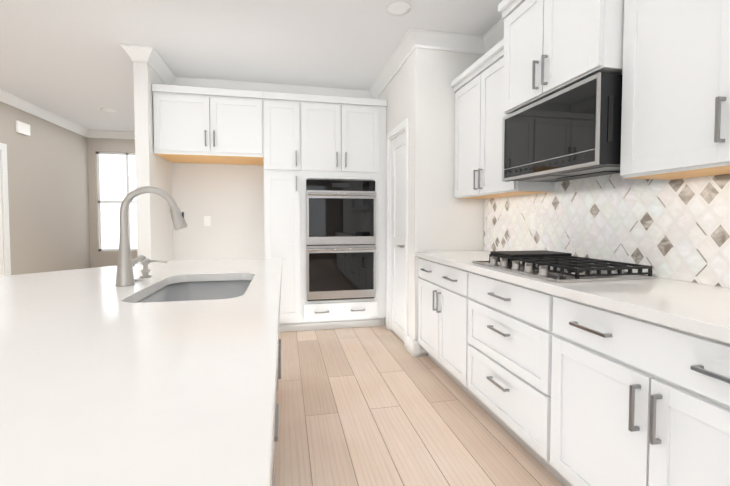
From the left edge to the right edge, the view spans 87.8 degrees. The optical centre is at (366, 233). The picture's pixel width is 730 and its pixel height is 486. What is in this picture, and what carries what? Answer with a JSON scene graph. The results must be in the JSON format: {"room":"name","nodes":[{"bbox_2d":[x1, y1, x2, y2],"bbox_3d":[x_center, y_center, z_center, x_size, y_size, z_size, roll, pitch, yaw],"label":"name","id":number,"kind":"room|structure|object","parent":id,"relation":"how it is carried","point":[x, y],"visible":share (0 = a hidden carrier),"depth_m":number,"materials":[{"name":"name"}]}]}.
{"room":"kitchen","nodes":[
{"label":"kitchen","id":0,"kind":"room"},
{"bbox_2d":[0,101,90,275],"bbox_3d":[-3.784,-0.230,1.196,0.120,2.750,11.300,0,2,-12],"label":"wall","id":1,"kind":"structure","parent":0,"point":[48,189],"depth_m":5.50,"materials":[{"name":"beige paint"}]},
{"bbox_2d":[0,143,10,275],"bbox_3d":[-4.371,-0.018,3.987,0.140,2.125,1.542,0,2,-12],"label":"door frame","id":2,"kind":"structure","parent":1,"relation":"attached to","point":[5,262],"depth_m":4.67,"materials":[{"name":"white wood"}]},
{"bbox_2d":[15,120,30,135],"bbox_3d":[-4.535,-1.388,5.020,0.032,0.150,0.250,0,2,-12],"label":"door chime","id":3,"kind":"object","parent":1,"relation":"attached to","point":[22,128],"visible":0.98,"depth_m":4.99,"materials":[{"name":"white plastic"}]},
{"bbox_2d":[0,89,91,137],"bbox_3d":[-3.704,-1.551,1.268,0.085,0.115,11.100,0,2,-12],"label":"crown molding","id":4,"kind":"structure","parent":1,"relation":"attached to","point":[8,98],"depth_m":5.36,"materials":[{"name":"white wood"}]},
{"bbox_2d":[87,138,137,267],"bbox_3d":[-3.926,-0.439,7.001,2.280,2.750,0.120,0,2,-12],"label":"wall","id":5,"kind":"structure","parent":0,"point":[98,258],"depth_m":6.76,"materials":[{"name":"beige paint"}]},
{"bbox_2d":[92,130,134,138],"bbox_3d":[-3.905,-1.751,6.853,1.860,0.115,0.085,0,2,-12],"label":"crown molding","id":6,"kind":"structure","parent":5,"relation":"attached to","point":[95,133],"depth_m":6.73,"materials":[{"name":"white wood"}]},
{"bbox_2d":[96,152,136,250],"bbox_3d":[-4.329,-0.571,6.920,0.980,1.780,0.060,0,2,-12],"label":"window","id":7,"kind":"structure","parent":5,"relation":"in","point":[116,178],"depth_m":6.88,"materials":[{"name":"white glass"}]},
{"bbox_2d":[134,61,172,260],"bbox_3d":[-2.461,-0.379,5.348,0.110,2.750,3.730,0,2,-12],"label":"wall column","id":8,"kind":"structure","parent":0,"point":[160,174],"depth_m":3.78,"materials":[{"name":"white paint"}]},
{"bbox_2d":[119,43,139,61],"bbox_3d":[-2.537,-1.693,5.241,0.105,0.115,3.815,0,2,-12],"label":"crown molding","id":9,"kind":"structure","parent":8,"relation":"attached to","point":[133,51],"depth_m":3.42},
{"bbox_2d":[133,62,150,263],"bbox_3d":[-2.070,-0.254,3.526,0.115,2.630,0.003,0,2,-12],"label":"trim","id":10,"kind":"structure","parent":8,"relation":"attached to","point":[142,153],"depth_m":3.51,"materials":[{"name":"white paint"}]},
{"bbox_2d":[140,45,175,84],"bbox_3d":[-2.032,-1.640,3.770,0.085,0.115,0.725,0,2,-12],"label":"crown molding","id":11,"kind":"structure","parent":8,"relation":"attached to","point":[148,54],"depth_m":3.65,"materials":[{"name":"white wood"}]},
{"bbox_2d":[172,163,263,260],"bbox_3d":[-0.647,-0.354,4.638,3.140,2.750,0.120,0,2,-12],"label":"wall","id":12,"kind":"structure","parent":0,"point":[228,199],"depth_m":4.36,"materials":[{"name":"beige paint"}]},
{"bbox_2d":[204,216,210,225],"bbox_3d":[-1.812,-0.140,4.330,0.070,0.115,0.008,0,2,-12],"label":"outlet","id":13,"kind":"object","parent":12,"relation":"attached to","point":[207,220],"visible":1,"depth_m":4.33,"materials":[{"name":"white plastic"}]},
{"bbox_2d":[152,84,263,164],"bbox_3d":[-1.599,-1.106,4.010,1.018,0.653,0.649,0,2,-12],"label":"upper cabinet","id":14,"kind":"object","parent":12,"relation":"attached to","point":[202,125],"visible":0.98,"depth_m":3.73,"materials":[{"name":"white wood"}]},
{"bbox_2d":[176,76,367,98],"bbox_3d":[-1.026,-1.663,4.406,2.320,0.115,0.085,0,2,-12],"label":"crown molding","id":15,"kind":"structure","parent":12,"relation":"attached to","point":[180,81],"depth_m":4.37,"materials":[{"name":"white wood"}]},
{"bbox_2d":[0,0,502,131],"bbox_3d":[-2.768,-1.641,1.465,8.600,0.050,11.500,0,2,-12],"label":"ceiling","id":16,"kind":"structure","parent":0,"point":[71,60],"depth_m":3.33,"materials":[{"name":"paint"}]},
{"bbox_2d":[101,108,116,111],"bbox_3d":[-3.667,-1.754,5.413,0.190,0.005,0.190,0,2,-12],"label":"recessed light","id":17,"kind":"object","parent":16,"relation":"in","point":[107,110],"visible":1,"depth_m":5.41,"materials":[{"name":"white plastic"}]},
{"bbox_2d":[385,1,410,15],"bbox_3d":[0.237,-1.661,2.806,0.190,0.005,0.190,0,2,-12],"label":"recessed light","id":18,"kind":"object","parent":16,"relation":"in","point":[398,8],"visible":1,"depth_m":2.80,"materials":[{"name":"white plastic"}]},
{"bbox_2d":[377,55,410,336],"bbox_3d":[0.306,-0.333,4.061,0.120,2.750,1.410,0,2,-12],"label":"wall","id":19,"kind":"structure","parent":0,"point":[396,93],"depth_m":3.54,"materials":[{"name":"white paint"}]},
{"bbox_2d":[368,28,419,98],"bbox_3d":[0.236,-1.643,3.849,0.085,0.115,1.525,0,2,-12],"label":"crown molding","id":20,"kind":"structure","parent":19,"relation":"attached to","point":[414,38],"depth_m":3.60,"materials":[{"name":"white wood"}]},
{"bbox_2d":[386,118,408,348],"bbox_3d":[0.358,0.003,3.787,0.138,2.098,0.706,0,2,-12],"label":"door frame","id":21,"kind":"structure","parent":19,"relation":"attached to","point":[402,127],"depth_m":4.02,"materials":[{"name":"white wood"}]},
{"bbox_2d":[391,131,404,341],"bbox_3d":[0.318,0.037,3.780,0.090,2.014,0.554,0,2,-12],"label":"pantry door","id":22,"kind":"structure","parent":19,"relation":"in","point":[397,228],"depth_m":3.84,"materials":[{"name":"white wood"}]},
{"bbox_2d":[273,325,563,485],"bbox_3d":[-2.768,1.157,1.566,8.600,0.050,11.500,0,2,-12],"label":"floor","id":23,"kind":"structure","parent":0,"point":[372,406],"depth_m":2.20,"materials":[{"name":"brown wood"}]},
{"bbox_2d":[272,409,275,485],"bbox_3d":[-0.565,0.717,0.932,0.620,0.876,0.444,0,2,-12],"label":"base cabinet","id":24,"kind":"object","parent":23,"relation":"on","point":[275,409],"depth_m":0.92,"materials":[{"name":"white wood"}]},
{"bbox_2d":[0,258,281,485],"bbox_3d":[-1.195,0.268,0.685,2.020,0.040,3.680,0,2,-12],"label":"countertop","id":25,"kind":"structure","parent":24,"relation":"on","point":[105,380],"depth_m":0.65,"materials":[{"name":"white stone"}]},
{"bbox_2d":[115,186,187,285],"bbox_3d":[-0.914,0.007,1.658,0.279,0.412,0.190,0,2,-12],"label":"pull-down faucet","id":26,"kind":"object","parent":25,"relation":"on","point":[126,263],"visible":1,"depth_m":1.57,"materials":[{"name":"silver metal"}]},
{"bbox_2d":[140,258,167,277],"bbox_3d":[-1.009,0.164,1.806,0.119,0.088,0.048,0,2,-12],"label":"soap dispenser","id":27,"kind":"object","parent":25,"relation":"on","point":[145,271],"visible":0.92,"depth_m":1.79,"materials":[{"name":"silver metal"}]},
{"bbox_2d":[136,280,250,302],"bbox_3d":[-0.697,0.360,1.609,0.456,0.210,0.726,0,2,-12],"label":"sink","id":28,"kind":"object","parent":25,"relation":"in","point":[200,290],"visible":0.06,"depth_m":1.92,"materials":[{"name":"metal"}]},
{"bbox_2d":[276,339,279,440],"bbox_3d":[-0.708,0.693,1.596,0.620,0.876,0.914,0,2,-12],"label":"handle","id":29,"kind":"object","parent":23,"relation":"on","point":[277,405],"depth_m":1.04,"materials":[{"name":"grey metal"}]},
{"bbox_2d":[263,91,386,331],"bbox_3d":[-0.469,-0.204,4.285,1.293,2.476,0.649,0,2,-12],"label":"cabinet","id":30,"kind":"object","parent":23,"relation":"on","point":[305,136],"visible":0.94,"depth_m":3.97,"materials":[{"name":"white wood"}]},
{"bbox_2d":[306,179,375,300],"bbox_3d":[-0.314,0.062,4.277,0.741,1.280,0.674,0,2,-12],"label":"double wall oven","id":31,"kind":"object","parent":30,"relation":"in","point":[340,239],"visible":1,"depth_m":4.00,"materials":[{"name":"metal"}]},
{"bbox_2d":[418,258,465,387],"bbox_3d":[0.841,0.647,2.898,0.616,0.876,0.902,0,2,-12],"label":"base cabinet","id":32,"kind":"object","parent":23,"relation":"on","point":[440,286],"depth_m":2.78,"materials":[{"name":"white wood"}]},
{"bbox_2d":[462,270,545,463],"bbox_3d":[1.016,0.676,2.085,0.616,0.876,0.761,0,2,-12],"label":"base cabinet","id":33,"kind":"object","parent":23,"relation":"on","point":[504,323],"depth_m":1.97,"materials":[{"name":"white wood"}]},
{"bbox_2d":[542,293,729,485],"bbox_3d":[1.192,0.705,1.266,0.616,0.876,0.915,0,2,-12],"label":"base cabinet","id":34,"kind":"object","parent":23,"relation":"on","point":[566,391],"depth_m":1.26,"materials":[{"name":"white wood"}]},
{"bbox_2d":[415,250,729,343],"bbox_3d":[1.105,0.235,1.615,0.650,0.040,3.495,0,2,-12],"label":"countertop","id":35,"kind":"structure","parent":34,"relation":"on","point":[697,309],"depth_m":1.39,"materials":[{"name":"white stone"}]},
{"bbox_2d":[472,250,656,282],"bbox_3d":[1.004,0.161,2.064,0.530,0.074,0.760,0,2,-12],"label":"gas cooktop","id":36,"kind":"object","parent":35,"relation":"in","point":[557,267],"visible":1,"depth_m":1.87,"materials":[{"name":"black metal"}]},
{"bbox_2d":[410,48,483,355],"bbox_3d":[0.725,-0.308,3.369,0.650,2.750,0.120,0,2,-12],"label":"wall","id":37,"kind":"structure","parent":0,"point":[443,218],"depth_m":3.28,"materials":[{"name":"white paint"}]},
{"bbox_2d":[406,335,419,357],"bbox_3d":[-1.535,1.055,1.827,4.522,0.135,11.100,0,2,-12],"label":"baseboard","id":38,"kind":"structure","parent":37,"relation":"attached to","point":[412,347],"depth_m":3.29,"materials":[{"name":"white wood"}]},
{"bbox_2d":[416,29,479,53],"bbox_3d":[0.712,-1.621,3.215,0.540,0.115,0.085,0,2,-12],"label":"crown molding","id":39,"kind":"structure","parent":37,"relation":"attached to","point":[429,39],"depth_m":3.21,"materials":[{"name":"white wood"}]},
{"bbox_3d":[1.837,-0.193,0.148,0.170,2.750,6.890,0,2,-12],"label":"wall","id":40,"kind":"structure","parent":0,"visible":0},
{"bbox_2d":[480,18,503,54],"bbox_3d":[1.703,-1.509,0.113,0.085,0.115,6.570,0,2,-12],"label":"crown molding","id":41,"kind":"structure","parent":40,"relation":"attached to","point":[493,36],"depth_m":3.15,"materials":[{"name":"white wood"}]},
{"bbox_2d":[451,39,553,198],"bbox_3d":[0.980,-0.786,2.879,0.330,1.000,0.898,0,2,-12],"label":"upper cabinet","id":42,"kind":"object","parent":40,"relation":"attached to","point":[477,85],"visible":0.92,"depth_m":2.82,"materials":[{"name":"white wood"}]},
{"bbox_2d":[498,0,623,114],"bbox_3d":[1.107,-1.072,2.042,0.430,0.668,0.760,0,2,-12],"label":"upper cabinet","id":43,"kind":"object","parent":40,"relation":"attached to","point":[551,47],"visible":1,"depth_m":1.93,"materials":[{"name":"white wood"}]},
{"bbox_2d":[502,72,621,181],"bbox_3d":[1.125,-0.516,2.066,0.391,0.401,0.754,0,2,-12],"label":"over-the-range microwave","id":44,"kind":"object","parent":43,"relation":"attached to","point":[572,132],"visible":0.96,"depth_m":1.86,"materials":[{"name":"black glass"}]},
{"bbox_2d":[483,173,729,287],"bbox_3d":[1.419,-0.065,1.672,0.008,0.554,3.496,0,2,-12],"label":"tile backsplash","id":45,"kind":"structure","parent":40,"relation":"attached to","point":[677,229],"depth_m":1.94,"materials":[{"name":"tile"}]},
{"bbox_2d":[487,214,491,227],"bbox_3d":[1.067,-0.105,3.276,0.008,0.116,0.072,0,2,-12],"label":"outlet","id":46,"kind":"object","parent":45,"relation":"attached to","point":[489,221],"visible":1,"depth_m":3.27,"materials":[{"name":"white plastic"}]},
{"bbox_2d":[530,213,536,229],"bbox_3d":[1.190,-0.084,2.699,0.008,0.116,0.072,0,2,-12],"label":"outlet","id":47,"kind":"object","parent":45,"relation":"attached to","point":[533,221],"visible":1,"depth_m":2.69,"materials":[{"name":"white plastic"}]},
{"bbox_2d":[620,0,729,179],"bbox_3d":[1.351,-0.781,1.245,0.290,1.103,0.912,0,2,-12],"label":"upper cabinet","id":48,"kind":"object","parent":40,"relation":"attached to","point":[675,119],"visible":1,"depth_m":1.42,"materials":[{"name":"white wood"}]}
]}

